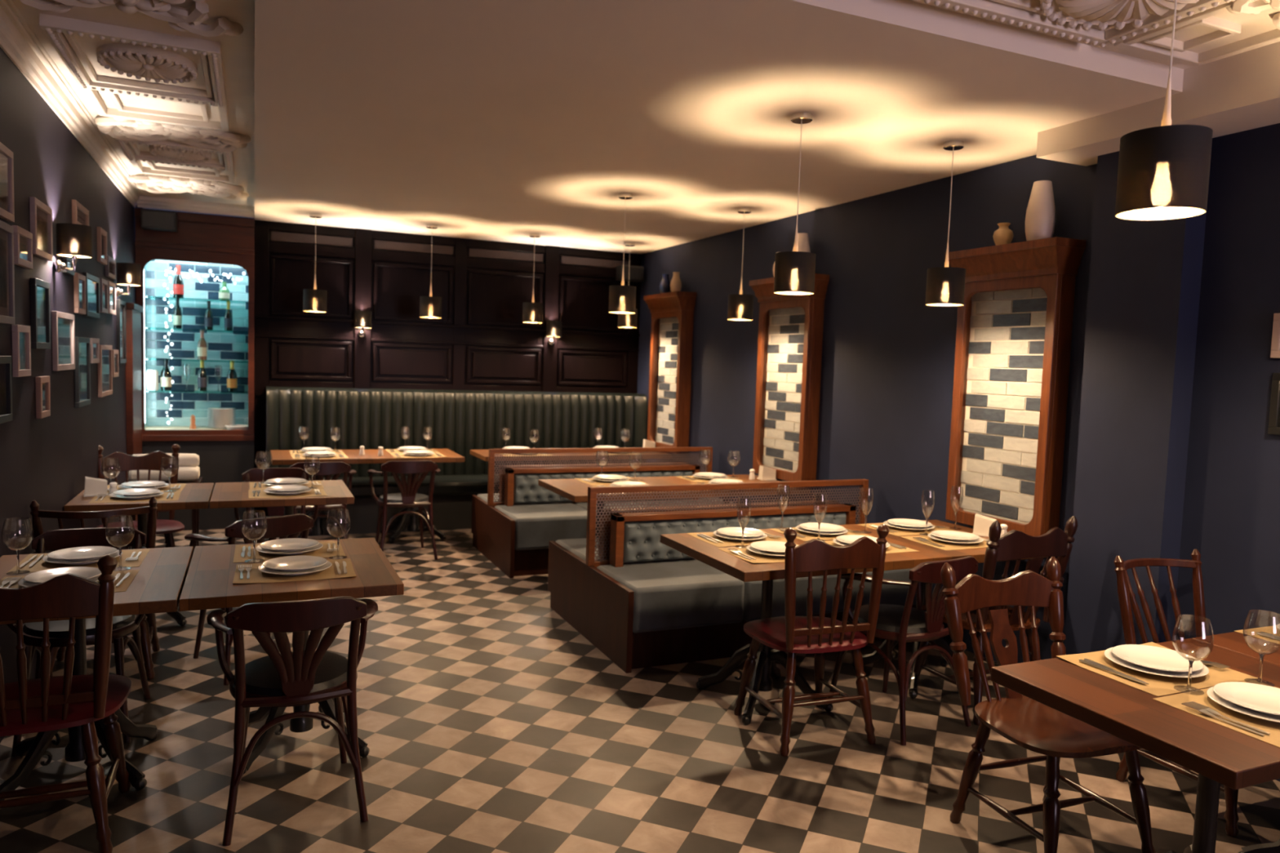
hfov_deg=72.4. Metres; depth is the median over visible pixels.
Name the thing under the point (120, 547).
wine glass
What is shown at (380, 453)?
salt shaker
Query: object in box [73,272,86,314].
picture frame
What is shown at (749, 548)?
dinner plate
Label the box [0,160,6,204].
print
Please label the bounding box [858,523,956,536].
placemat
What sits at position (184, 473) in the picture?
linens
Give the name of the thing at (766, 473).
napkin holder
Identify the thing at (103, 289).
print
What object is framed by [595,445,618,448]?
plate
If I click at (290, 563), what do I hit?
plate
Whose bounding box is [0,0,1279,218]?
ceiling
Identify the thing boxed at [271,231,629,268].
trim
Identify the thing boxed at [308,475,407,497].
seat cushion
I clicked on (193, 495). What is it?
dining table
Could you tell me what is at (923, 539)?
fork
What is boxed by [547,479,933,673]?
bench
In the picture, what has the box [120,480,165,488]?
plate
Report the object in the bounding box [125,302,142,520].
pilaster
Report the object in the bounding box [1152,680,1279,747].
placemat
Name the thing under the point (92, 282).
picture frame
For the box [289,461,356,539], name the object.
armchair
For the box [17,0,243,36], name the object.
relief
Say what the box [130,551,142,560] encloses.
fork
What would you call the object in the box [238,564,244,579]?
fork
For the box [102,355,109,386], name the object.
print
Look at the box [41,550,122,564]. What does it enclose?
dinner plate
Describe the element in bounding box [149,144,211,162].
rosette
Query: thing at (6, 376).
picture frame
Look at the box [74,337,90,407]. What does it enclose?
picture frame
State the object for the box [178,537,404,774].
dining table
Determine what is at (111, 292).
print
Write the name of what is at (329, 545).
fork
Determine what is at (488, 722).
floor
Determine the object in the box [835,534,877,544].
plate
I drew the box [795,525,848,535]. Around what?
dinner plate
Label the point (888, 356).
wall
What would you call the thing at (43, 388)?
print
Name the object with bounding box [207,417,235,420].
plate
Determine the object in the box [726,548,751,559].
fork
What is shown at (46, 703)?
spindle chair
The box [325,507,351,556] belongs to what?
wine glass
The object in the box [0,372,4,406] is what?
print
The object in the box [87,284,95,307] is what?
print
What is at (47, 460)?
wall
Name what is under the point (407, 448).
plate
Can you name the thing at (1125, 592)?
spindle chair
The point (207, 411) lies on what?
plate
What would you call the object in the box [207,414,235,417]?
plate
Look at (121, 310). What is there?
print
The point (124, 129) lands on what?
relief
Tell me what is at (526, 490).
cushion
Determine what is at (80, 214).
picture frame
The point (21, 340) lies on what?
print
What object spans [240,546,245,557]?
knife
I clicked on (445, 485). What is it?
seat cushion
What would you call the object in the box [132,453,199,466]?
linens
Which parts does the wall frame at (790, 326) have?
tile panel, cornice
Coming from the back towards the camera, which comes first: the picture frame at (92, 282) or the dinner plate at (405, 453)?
the dinner plate at (405, 453)
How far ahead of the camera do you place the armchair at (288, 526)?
4.26 m
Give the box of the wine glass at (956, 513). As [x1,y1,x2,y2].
[949,486,963,529]
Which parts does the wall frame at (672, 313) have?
tile panel, cornice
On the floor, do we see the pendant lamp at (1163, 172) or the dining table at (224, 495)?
the dining table at (224, 495)
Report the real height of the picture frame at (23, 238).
0.160 m
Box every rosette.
[96,43,197,84]
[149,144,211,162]
[1040,0,1222,31]
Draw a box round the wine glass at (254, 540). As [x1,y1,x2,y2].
[240,511,267,561]
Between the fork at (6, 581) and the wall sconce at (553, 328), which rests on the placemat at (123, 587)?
the fork at (6, 581)
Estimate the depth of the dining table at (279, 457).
7.45 m
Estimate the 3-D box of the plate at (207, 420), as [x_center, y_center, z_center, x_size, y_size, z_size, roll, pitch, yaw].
[-3.808,-0.044,7.964,0.236,0.020,0.236,0,4,-24]
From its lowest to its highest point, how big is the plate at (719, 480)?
0.020 m
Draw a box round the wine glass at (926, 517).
[920,490,934,533]
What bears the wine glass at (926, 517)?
on the dining table at (709, 554)
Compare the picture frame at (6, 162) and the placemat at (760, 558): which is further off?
the placemat at (760, 558)
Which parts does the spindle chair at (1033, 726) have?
post, leg, crest rail, leg, leg, post, seat, leg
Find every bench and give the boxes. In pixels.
[471,446,734,578]
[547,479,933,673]
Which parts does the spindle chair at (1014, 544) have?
leg, leg, seat, post, crest rail, leg, post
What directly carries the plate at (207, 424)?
on the plate at (209, 425)
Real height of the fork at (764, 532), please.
0.009 m
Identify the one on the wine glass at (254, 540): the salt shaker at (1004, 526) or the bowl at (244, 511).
the bowl at (244, 511)
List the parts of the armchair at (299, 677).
arm, leg, leg, seat rail, rail, leg, leg, arm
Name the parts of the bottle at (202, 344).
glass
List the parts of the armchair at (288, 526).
leg, arm, leg, rail, leg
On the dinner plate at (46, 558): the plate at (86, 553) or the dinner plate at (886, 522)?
the plate at (86, 553)
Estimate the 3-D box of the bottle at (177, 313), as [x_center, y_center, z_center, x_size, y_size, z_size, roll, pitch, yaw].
[-4.118,-1.012,7.788,0.069,0.282,0.069,0,4,-24]
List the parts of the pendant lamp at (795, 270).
lamp shade, cord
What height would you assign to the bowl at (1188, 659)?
0.118 m
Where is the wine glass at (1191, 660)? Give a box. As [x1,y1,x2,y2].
[1172,615,1213,689]
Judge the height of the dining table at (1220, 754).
0.750 m
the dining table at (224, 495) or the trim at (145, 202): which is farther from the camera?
the trim at (145, 202)
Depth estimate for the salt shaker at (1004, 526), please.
4.55 m
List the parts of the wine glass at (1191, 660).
stem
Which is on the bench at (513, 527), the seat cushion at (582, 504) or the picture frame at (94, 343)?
the seat cushion at (582, 504)
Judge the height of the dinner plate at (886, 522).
0.020 m
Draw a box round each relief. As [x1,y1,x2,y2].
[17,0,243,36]
[95,116,251,151]
[127,173,248,200]
[1226,0,1279,30]
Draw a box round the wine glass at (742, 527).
[736,497,751,546]
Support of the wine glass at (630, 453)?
on the placemat at (598, 482)
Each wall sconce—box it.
[53,222,92,272]
[115,262,141,296]
[354,310,371,337]
[546,320,561,345]
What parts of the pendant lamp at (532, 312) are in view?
lamp shade, cord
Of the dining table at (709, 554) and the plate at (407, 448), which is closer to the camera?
the dining table at (709, 554)
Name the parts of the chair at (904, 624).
leg, arm, leg, leg, seat rail, rail, leg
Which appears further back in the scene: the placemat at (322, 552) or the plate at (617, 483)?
the plate at (617, 483)
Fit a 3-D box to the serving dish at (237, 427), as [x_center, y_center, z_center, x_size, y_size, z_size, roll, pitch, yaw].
[-3.646,0.007,7.930,0.220,0.034,0.220,0,4,-24]
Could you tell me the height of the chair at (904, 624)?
0.798 m
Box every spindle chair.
[0,555,131,852]
[29,496,159,679]
[97,444,184,547]
[733,524,889,756]
[908,515,1078,725]
[940,556,1155,852]
[1113,549,1239,836]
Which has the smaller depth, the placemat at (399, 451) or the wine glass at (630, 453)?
the wine glass at (630, 453)
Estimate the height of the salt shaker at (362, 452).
0.081 m
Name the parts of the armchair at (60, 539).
leg, leg, rail, leg, leg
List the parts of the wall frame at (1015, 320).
tile panel, cornice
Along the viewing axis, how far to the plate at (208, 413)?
7.90 m
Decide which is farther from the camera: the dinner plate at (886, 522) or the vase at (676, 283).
the vase at (676, 283)
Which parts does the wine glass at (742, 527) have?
stem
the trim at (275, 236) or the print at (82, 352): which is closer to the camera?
the print at (82, 352)
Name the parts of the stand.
leg, leg, leg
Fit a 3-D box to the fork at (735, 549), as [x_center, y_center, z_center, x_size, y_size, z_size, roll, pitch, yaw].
[0.470,0.577,3.963,0.022,0.009,0.195,0,4,-25]
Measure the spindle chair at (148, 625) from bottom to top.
0.904 m
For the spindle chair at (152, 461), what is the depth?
5.84 m
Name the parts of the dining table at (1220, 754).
pedestal leg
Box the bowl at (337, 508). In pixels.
[325,507,351,537]
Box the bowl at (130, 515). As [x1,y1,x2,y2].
[105,515,134,546]
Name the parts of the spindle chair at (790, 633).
leg, leg, post, seat, leg, rail, crest rail, leg, post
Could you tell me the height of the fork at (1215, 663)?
0.009 m
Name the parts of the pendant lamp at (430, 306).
lamp shade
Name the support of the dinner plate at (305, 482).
on the placemat at (264, 486)
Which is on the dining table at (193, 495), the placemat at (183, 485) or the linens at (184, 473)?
the placemat at (183, 485)
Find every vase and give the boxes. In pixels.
[659,274,670,293]
[670,271,681,292]
[773,252,777,276]
[792,232,810,252]
[992,222,1013,245]
[1025,180,1055,240]
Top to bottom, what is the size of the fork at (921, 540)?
0.009 m
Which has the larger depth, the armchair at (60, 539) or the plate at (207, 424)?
the plate at (207, 424)
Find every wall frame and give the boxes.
[643,291,696,453]
[749,273,829,480]
[944,236,1086,536]
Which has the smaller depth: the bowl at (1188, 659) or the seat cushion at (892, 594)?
the bowl at (1188, 659)
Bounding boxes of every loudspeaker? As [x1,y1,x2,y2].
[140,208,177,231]
[615,264,644,281]
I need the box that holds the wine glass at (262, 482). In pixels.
[255,452,271,484]
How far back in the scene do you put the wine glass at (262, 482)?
5.67 m
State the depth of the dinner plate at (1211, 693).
2.25 m
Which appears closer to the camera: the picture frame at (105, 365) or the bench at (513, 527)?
the picture frame at (105, 365)
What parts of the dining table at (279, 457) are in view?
pedestal leg, pedestal leg, pedestal leg, pedestal leg, pedestal leg, pedestal leg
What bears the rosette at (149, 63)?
attached to the ceiling at (237, 52)
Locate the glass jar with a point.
(151, 375)
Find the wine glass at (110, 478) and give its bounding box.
[101,457,120,493]
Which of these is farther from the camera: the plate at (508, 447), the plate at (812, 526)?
the plate at (508, 447)
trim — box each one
[0,0,235,195]
[0,5,139,207]
[137,195,254,217]
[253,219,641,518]
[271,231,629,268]
[913,0,1279,66]
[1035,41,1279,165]
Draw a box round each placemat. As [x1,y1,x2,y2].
[0,569,139,592]
[7,549,150,573]
[88,491,180,503]
[107,483,186,492]
[232,558,356,583]
[233,541,345,563]
[248,488,327,498]
[249,480,324,489]
[289,449,344,454]
[290,453,348,458]
[385,448,439,453]
[390,453,447,457]
[502,453,550,456]
[574,476,645,484]
[595,452,643,454]
[675,475,743,482]
[686,529,794,546]
[718,544,798,563]
[769,527,874,541]
[804,540,917,553]
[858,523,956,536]
[900,535,988,550]
[1056,642,1257,697]
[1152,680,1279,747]
[1234,625,1279,644]
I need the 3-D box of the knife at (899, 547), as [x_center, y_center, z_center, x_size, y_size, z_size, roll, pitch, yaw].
[1.223,0.579,4.314,0.013,0.008,0.212,0,4,-23]
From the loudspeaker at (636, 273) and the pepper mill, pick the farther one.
the loudspeaker at (636, 273)
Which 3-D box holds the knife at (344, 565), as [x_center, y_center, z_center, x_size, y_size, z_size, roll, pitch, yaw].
[-1.175,0.559,3.483,0.013,0.008,0.212,0,4,-20]
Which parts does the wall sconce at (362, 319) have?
stem, lamp shade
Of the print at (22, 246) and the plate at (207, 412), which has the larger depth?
the plate at (207, 412)
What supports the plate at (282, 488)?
on the dinner plate at (307, 489)
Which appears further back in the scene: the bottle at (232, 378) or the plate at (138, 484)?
the bottle at (232, 378)
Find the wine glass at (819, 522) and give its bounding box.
[813,493,826,540]
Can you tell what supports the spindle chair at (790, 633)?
on the floor
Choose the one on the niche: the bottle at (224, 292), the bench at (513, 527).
the bottle at (224, 292)
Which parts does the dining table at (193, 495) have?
pedestal leg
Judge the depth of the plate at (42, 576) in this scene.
3.17 m
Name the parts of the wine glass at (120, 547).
stem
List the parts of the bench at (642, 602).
panel, frame, divider frame, frame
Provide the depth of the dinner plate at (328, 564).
3.36 m
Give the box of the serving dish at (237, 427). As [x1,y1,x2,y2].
[225,424,248,430]
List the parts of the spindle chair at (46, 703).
rail, crest rail, seat, leg, post, leg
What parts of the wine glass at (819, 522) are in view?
stem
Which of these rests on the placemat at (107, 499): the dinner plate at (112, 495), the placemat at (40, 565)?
the dinner plate at (112, 495)
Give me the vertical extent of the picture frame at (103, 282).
0.220 m
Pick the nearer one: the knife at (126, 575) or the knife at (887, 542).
the knife at (126, 575)
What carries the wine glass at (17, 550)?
on the dining table at (157, 586)
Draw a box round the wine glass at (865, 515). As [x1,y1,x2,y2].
[860,488,873,532]
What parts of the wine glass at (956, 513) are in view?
stem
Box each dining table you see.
[0,546,193,800]
[63,482,213,626]
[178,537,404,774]
[209,480,354,515]
[270,448,465,543]
[470,449,671,464]
[537,474,809,537]
[660,520,1047,724]
[990,638,1279,852]
[1192,631,1279,852]
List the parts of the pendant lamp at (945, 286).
lamp shade, cord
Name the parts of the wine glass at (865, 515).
stem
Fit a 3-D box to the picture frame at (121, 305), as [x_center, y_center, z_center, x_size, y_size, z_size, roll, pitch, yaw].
[-3.922,-0.715,6.617,0.022,0.470,0.340,0,4,-24]
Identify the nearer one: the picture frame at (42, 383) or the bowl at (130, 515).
the bowl at (130, 515)
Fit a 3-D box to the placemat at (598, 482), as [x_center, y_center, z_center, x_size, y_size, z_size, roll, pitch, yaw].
[-0.214,0.392,6.319,0.430,0.006,0.330,0,4,-25]
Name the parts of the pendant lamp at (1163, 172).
lamp shade, cord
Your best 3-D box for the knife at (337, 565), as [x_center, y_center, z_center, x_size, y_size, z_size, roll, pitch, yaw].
[-1.199,0.559,3.474,0.013,0.008,0.212,0,4,-23]
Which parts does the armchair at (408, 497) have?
arm, leg, leg, seat rail, rail, leg, leg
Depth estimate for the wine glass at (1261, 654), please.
2.48 m
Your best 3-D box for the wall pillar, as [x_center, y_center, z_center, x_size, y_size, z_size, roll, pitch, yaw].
[2.332,0.056,4.092,0.230,2.660,0.460,0,4,-24]
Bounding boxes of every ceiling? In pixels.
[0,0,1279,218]
[254,0,1183,253]
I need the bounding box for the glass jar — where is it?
[145,369,158,390]
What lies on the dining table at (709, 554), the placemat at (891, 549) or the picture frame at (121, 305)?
the placemat at (891, 549)
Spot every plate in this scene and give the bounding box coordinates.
[17,574,100,586]
[23,566,101,583]
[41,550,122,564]
[47,546,117,560]
[109,491,164,499]
[112,488,160,496]
[118,483,168,488]
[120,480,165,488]
[207,407,235,410]
[207,410,235,413]
[207,412,235,414]
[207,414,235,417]
[207,416,235,418]
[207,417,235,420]
[207,418,235,421]
[207,420,235,422]
[207,421,235,424]
[207,422,235,425]
[207,424,235,426]
[207,425,226,428]
[208,408,235,411]
[208,413,235,416]
[255,542,323,555]
[257,560,332,575]
[259,537,319,551]
[262,555,327,571]
[263,480,308,485]
[263,488,311,494]
[266,477,306,484]
[266,484,307,492]
[300,448,333,451]
[302,447,331,451]
[302,453,337,457]
[304,451,334,455]
[396,448,427,451]
[399,446,426,450]
[402,452,434,456]
[404,449,432,454]
[504,446,528,448]
[591,476,628,482]
[594,474,626,480]
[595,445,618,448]
[612,481,646,485]
[692,474,727,479]
[694,472,725,478]
[710,478,743,483]
[712,530,767,541]
[716,527,764,537]
[746,545,784,556]
[750,541,798,553]
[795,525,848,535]
[799,522,844,533]
[832,538,889,547]
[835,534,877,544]
[883,520,934,530]
[887,518,932,528]
[927,533,983,544]
[930,530,979,541]
[1103,647,1208,678]
[1111,644,1204,671]
[1206,686,1279,722]
[1213,681,1279,715]
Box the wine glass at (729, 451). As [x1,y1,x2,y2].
[727,450,740,477]
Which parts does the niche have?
casing, panel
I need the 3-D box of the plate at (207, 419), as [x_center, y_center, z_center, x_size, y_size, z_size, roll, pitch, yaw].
[-3.808,-0.057,7.963,0.236,0.020,0.236,0,4,-24]
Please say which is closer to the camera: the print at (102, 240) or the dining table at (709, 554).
the dining table at (709, 554)
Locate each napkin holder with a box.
[83,476,108,497]
[642,439,655,447]
[756,465,776,480]
[971,513,996,536]
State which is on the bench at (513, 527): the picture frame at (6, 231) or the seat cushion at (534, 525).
the seat cushion at (534, 525)
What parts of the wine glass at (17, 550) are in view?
stem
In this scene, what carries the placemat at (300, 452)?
on the dining table at (279, 457)
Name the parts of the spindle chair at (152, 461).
post, crest rail, seat, rail, leg, leg, post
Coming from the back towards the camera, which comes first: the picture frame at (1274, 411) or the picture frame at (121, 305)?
the picture frame at (121, 305)
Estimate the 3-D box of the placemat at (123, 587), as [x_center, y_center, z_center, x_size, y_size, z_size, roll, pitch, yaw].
[-2.055,0.562,3.121,0.430,0.001,0.330,0,4,-22]
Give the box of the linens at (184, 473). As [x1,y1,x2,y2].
[128,466,199,481]
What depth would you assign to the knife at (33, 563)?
3.41 m
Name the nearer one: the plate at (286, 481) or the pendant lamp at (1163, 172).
the pendant lamp at (1163, 172)
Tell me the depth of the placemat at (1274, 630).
3.01 m
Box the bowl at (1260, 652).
[1242,611,1279,654]
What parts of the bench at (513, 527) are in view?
panel, frame, divider frame, frame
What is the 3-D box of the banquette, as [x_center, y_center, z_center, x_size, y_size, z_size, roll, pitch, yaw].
[-1.603,0.306,8.451,3.690,1.285,0.720,0,4,-24]
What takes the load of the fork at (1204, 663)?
on the placemat at (1157, 686)
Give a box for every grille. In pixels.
[142,210,174,228]
[622,266,643,279]
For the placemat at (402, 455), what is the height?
0.006 m
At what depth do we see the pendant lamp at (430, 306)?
7.77 m
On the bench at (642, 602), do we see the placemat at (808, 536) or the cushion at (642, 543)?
the cushion at (642, 543)
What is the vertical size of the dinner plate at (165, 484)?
0.020 m
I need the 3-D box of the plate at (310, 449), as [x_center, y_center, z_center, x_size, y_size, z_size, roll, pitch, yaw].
[-2.791,0.199,7.552,0.236,0.020,0.236,0,4,-24]
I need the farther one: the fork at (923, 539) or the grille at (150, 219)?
the grille at (150, 219)
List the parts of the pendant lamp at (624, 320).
lamp shade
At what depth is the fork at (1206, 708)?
2.23 m
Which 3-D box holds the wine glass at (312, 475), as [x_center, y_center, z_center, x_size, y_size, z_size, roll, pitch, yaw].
[-2.067,0.288,5.515,0.098,0.203,0.098,0,4,-24]
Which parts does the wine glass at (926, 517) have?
stem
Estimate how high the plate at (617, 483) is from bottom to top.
0.020 m
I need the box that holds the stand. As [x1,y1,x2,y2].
[123,476,202,549]
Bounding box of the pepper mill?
[189,414,195,429]
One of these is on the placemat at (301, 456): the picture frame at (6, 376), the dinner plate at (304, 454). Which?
the dinner plate at (304, 454)
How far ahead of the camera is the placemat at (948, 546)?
4.38 m
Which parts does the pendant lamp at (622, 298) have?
lamp shade, cord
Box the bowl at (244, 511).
[240,511,267,540]
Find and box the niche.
[134,207,254,530]
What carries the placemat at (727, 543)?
on the dining table at (709, 554)
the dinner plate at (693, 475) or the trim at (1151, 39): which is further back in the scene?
the dinner plate at (693, 475)
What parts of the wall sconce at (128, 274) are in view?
stem, lamp shade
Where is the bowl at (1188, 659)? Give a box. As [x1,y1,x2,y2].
[1172,615,1213,661]
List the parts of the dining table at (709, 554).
pedestal leg, pedestal leg, pedestal leg, pedestal leg, pedestal leg, pedestal leg, pedestal leg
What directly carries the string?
hanging from the niche
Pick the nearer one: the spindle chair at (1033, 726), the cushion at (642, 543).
the spindle chair at (1033, 726)
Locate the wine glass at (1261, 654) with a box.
[1242,611,1279,682]
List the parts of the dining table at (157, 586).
pedestal leg, pedestal leg, pedestal leg, pedestal leg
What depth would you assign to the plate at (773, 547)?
4.06 m
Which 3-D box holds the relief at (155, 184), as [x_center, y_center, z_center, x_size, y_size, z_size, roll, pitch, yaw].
[-3.443,-1.840,6.698,0.814,0.072,0.640,0,4,-24]
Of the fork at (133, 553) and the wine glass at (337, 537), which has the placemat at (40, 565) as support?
the fork at (133, 553)
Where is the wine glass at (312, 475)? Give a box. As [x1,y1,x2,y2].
[303,455,320,488]
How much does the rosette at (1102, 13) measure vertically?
0.057 m
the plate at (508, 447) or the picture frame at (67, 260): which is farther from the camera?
the plate at (508, 447)
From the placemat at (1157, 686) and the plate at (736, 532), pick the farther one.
the plate at (736, 532)
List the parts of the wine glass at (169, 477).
stem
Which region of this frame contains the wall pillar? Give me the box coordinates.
[1064,151,1206,654]
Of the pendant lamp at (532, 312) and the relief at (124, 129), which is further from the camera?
the pendant lamp at (532, 312)
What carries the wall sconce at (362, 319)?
attached to the wall at (495, 298)
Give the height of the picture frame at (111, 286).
0.220 m
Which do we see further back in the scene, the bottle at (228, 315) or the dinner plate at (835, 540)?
the bottle at (228, 315)
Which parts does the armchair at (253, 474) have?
leg, rail, leg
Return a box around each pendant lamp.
[302,213,326,312]
[419,223,441,318]
[522,233,542,323]
[608,192,635,313]
[617,242,637,328]
[727,207,753,320]
[773,111,816,294]
[925,140,965,306]
[1115,0,1213,220]
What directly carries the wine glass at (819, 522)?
on the dining table at (709, 554)
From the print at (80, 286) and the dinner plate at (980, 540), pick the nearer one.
the dinner plate at (980, 540)
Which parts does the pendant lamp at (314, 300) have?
lamp shade, cord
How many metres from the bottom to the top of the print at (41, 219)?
0.125 m
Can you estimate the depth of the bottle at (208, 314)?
7.87 m
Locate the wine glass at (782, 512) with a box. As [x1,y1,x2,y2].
[775,484,789,528]
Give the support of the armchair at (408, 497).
on the floor
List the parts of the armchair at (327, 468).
leg, seat rail, rail, leg, leg, arm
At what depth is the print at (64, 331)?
4.63 m
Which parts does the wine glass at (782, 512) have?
stem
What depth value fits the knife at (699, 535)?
4.31 m
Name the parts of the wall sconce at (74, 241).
stem, lamp shade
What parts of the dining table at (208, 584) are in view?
pedestal leg, pedestal leg, pedestal leg, pedestal leg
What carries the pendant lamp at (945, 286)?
hanging from the ceiling at (508, 121)
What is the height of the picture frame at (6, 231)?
0.400 m
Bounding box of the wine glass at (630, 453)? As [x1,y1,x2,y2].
[628,453,642,481]
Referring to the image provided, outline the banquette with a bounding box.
[266,386,647,537]
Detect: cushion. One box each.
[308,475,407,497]
[405,474,499,496]
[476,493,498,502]
[494,502,595,550]
[513,470,692,503]
[555,537,599,560]
[574,497,734,511]
[596,559,744,633]
[622,511,845,563]
[742,568,933,622]
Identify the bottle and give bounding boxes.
[160,358,171,390]
[173,265,183,298]
[173,297,182,328]
[197,329,207,359]
[197,360,207,391]
[204,301,213,330]
[218,281,230,301]
[224,301,232,331]
[226,360,237,391]
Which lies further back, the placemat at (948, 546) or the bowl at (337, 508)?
the placemat at (948, 546)
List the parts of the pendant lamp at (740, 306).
lamp shade, cord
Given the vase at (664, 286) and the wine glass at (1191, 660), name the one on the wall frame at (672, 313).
the vase at (664, 286)
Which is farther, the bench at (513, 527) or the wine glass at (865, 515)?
the bench at (513, 527)
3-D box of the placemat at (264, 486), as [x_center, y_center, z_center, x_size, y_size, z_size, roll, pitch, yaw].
[-2.268,0.376,5.610,0.430,0.005,0.330,0,4,-24]
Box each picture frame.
[0,142,14,222]
[0,220,15,324]
[0,355,13,423]
[11,225,33,269]
[11,324,31,377]
[29,196,53,261]
[30,277,50,349]
[35,375,50,418]
[51,311,75,370]
[62,256,74,275]
[71,199,88,226]
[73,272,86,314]
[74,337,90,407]
[82,271,99,318]
[89,337,99,363]
[97,226,107,265]
[97,277,107,313]
[97,345,112,397]
[105,255,115,279]
[107,280,115,315]
[111,349,119,377]
[116,299,126,363]
[1267,373,1279,435]
[1270,313,1279,358]
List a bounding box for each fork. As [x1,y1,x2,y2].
[0,577,13,586]
[6,577,21,587]
[124,551,135,560]
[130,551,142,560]
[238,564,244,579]
[245,564,251,578]
[327,543,333,551]
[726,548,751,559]
[731,548,755,559]
[764,532,783,537]
[912,537,941,546]
[917,537,944,546]
[1181,702,1264,736]
[1186,701,1270,734]
[1198,659,1230,668]
[1200,661,1225,668]
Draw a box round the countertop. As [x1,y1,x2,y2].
[144,426,226,429]
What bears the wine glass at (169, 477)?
on the placemat at (183, 485)
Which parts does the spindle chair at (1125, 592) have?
leg, post, crest rail, post, leg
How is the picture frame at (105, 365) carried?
attached to the wall at (47, 460)
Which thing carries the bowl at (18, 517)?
on the wine glass at (17, 550)
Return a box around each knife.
[19,554,37,567]
[28,554,44,567]
[113,573,120,583]
[115,572,129,586]
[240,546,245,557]
[247,546,251,556]
[334,561,341,573]
[342,560,346,573]
[697,533,717,542]
[700,533,724,542]
[887,542,906,548]
[889,543,902,548]
[1079,659,1146,684]
[1084,658,1148,684]
[1256,632,1279,640]
[1260,631,1279,638]
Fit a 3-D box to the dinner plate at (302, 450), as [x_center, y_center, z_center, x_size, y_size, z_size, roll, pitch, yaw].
[-2.793,0.211,7.557,0.270,0.020,0.270,0,4,-24]
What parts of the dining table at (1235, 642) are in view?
pedestal leg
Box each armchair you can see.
[7,526,151,756]
[184,513,313,684]
[206,595,377,845]
[234,467,319,539]
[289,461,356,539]
[367,460,440,559]
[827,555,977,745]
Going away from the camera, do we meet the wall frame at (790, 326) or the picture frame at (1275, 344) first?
the picture frame at (1275, 344)
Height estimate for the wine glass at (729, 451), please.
0.203 m
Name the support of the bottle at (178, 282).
on the niche
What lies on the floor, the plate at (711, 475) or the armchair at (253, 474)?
the armchair at (253, 474)
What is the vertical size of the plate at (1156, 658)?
0.020 m
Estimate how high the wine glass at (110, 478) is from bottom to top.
0.203 m
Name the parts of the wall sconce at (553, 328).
lamp shade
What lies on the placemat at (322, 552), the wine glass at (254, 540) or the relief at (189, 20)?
the wine glass at (254, 540)
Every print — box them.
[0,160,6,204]
[0,238,7,307]
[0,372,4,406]
[19,243,26,253]
[19,338,24,363]
[36,214,46,246]
[36,293,44,335]
[42,386,44,405]
[57,324,70,357]
[79,284,81,303]
[79,348,86,395]
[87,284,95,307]
[101,239,103,254]
[102,288,104,303]
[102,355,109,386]
[110,291,112,305]
[120,309,123,354]
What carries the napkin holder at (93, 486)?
on the dining table at (193, 495)
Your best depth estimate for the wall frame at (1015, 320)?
4.70 m
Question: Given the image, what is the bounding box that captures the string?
[163,266,244,424]
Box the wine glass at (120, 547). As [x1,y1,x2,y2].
[105,515,134,568]
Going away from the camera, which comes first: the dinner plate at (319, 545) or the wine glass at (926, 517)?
the dinner plate at (319, 545)
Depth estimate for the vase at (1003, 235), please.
4.69 m
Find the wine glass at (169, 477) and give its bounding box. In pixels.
[160,458,178,492]
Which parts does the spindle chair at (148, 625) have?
post, leg, leg, crest rail, leg, post, leg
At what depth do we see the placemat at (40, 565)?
3.41 m
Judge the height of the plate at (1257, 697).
0.020 m
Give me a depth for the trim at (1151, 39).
3.07 m
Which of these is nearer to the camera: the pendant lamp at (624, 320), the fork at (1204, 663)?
the fork at (1204, 663)
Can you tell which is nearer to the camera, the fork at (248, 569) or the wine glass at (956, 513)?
the fork at (248, 569)
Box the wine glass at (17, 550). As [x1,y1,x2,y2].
[0,516,33,572]
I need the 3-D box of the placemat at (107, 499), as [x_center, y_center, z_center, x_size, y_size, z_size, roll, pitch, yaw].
[-2.863,0.403,4.977,0.430,0.002,0.330,0,5,-25]
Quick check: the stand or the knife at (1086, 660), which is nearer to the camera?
the knife at (1086, 660)
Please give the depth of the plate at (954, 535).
4.49 m
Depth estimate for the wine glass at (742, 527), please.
4.14 m
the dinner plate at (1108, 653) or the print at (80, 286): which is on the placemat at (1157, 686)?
the dinner plate at (1108, 653)
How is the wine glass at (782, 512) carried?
on the placemat at (808, 536)
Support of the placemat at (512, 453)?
on the dining table at (482, 455)
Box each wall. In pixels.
[0,47,142,742]
[253,230,630,468]
[636,123,1279,782]
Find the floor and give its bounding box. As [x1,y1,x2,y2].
[0,528,1279,852]
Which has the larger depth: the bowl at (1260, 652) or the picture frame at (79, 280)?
the picture frame at (79, 280)
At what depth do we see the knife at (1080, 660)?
2.55 m
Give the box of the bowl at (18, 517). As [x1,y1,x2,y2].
[0,516,33,550]
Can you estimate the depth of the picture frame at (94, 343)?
5.48 m
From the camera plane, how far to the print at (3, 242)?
3.51 m
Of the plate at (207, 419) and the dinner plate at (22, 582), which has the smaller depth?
the dinner plate at (22, 582)
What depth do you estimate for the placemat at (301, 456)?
7.19 m
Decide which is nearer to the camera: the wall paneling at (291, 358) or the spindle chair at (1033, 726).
the spindle chair at (1033, 726)
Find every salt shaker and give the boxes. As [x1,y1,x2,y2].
[108,481,117,496]
[359,445,364,455]
[377,446,383,456]
[748,469,755,479]
[1000,524,1008,535]
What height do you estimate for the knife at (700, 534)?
0.008 m
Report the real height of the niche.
2.775 m

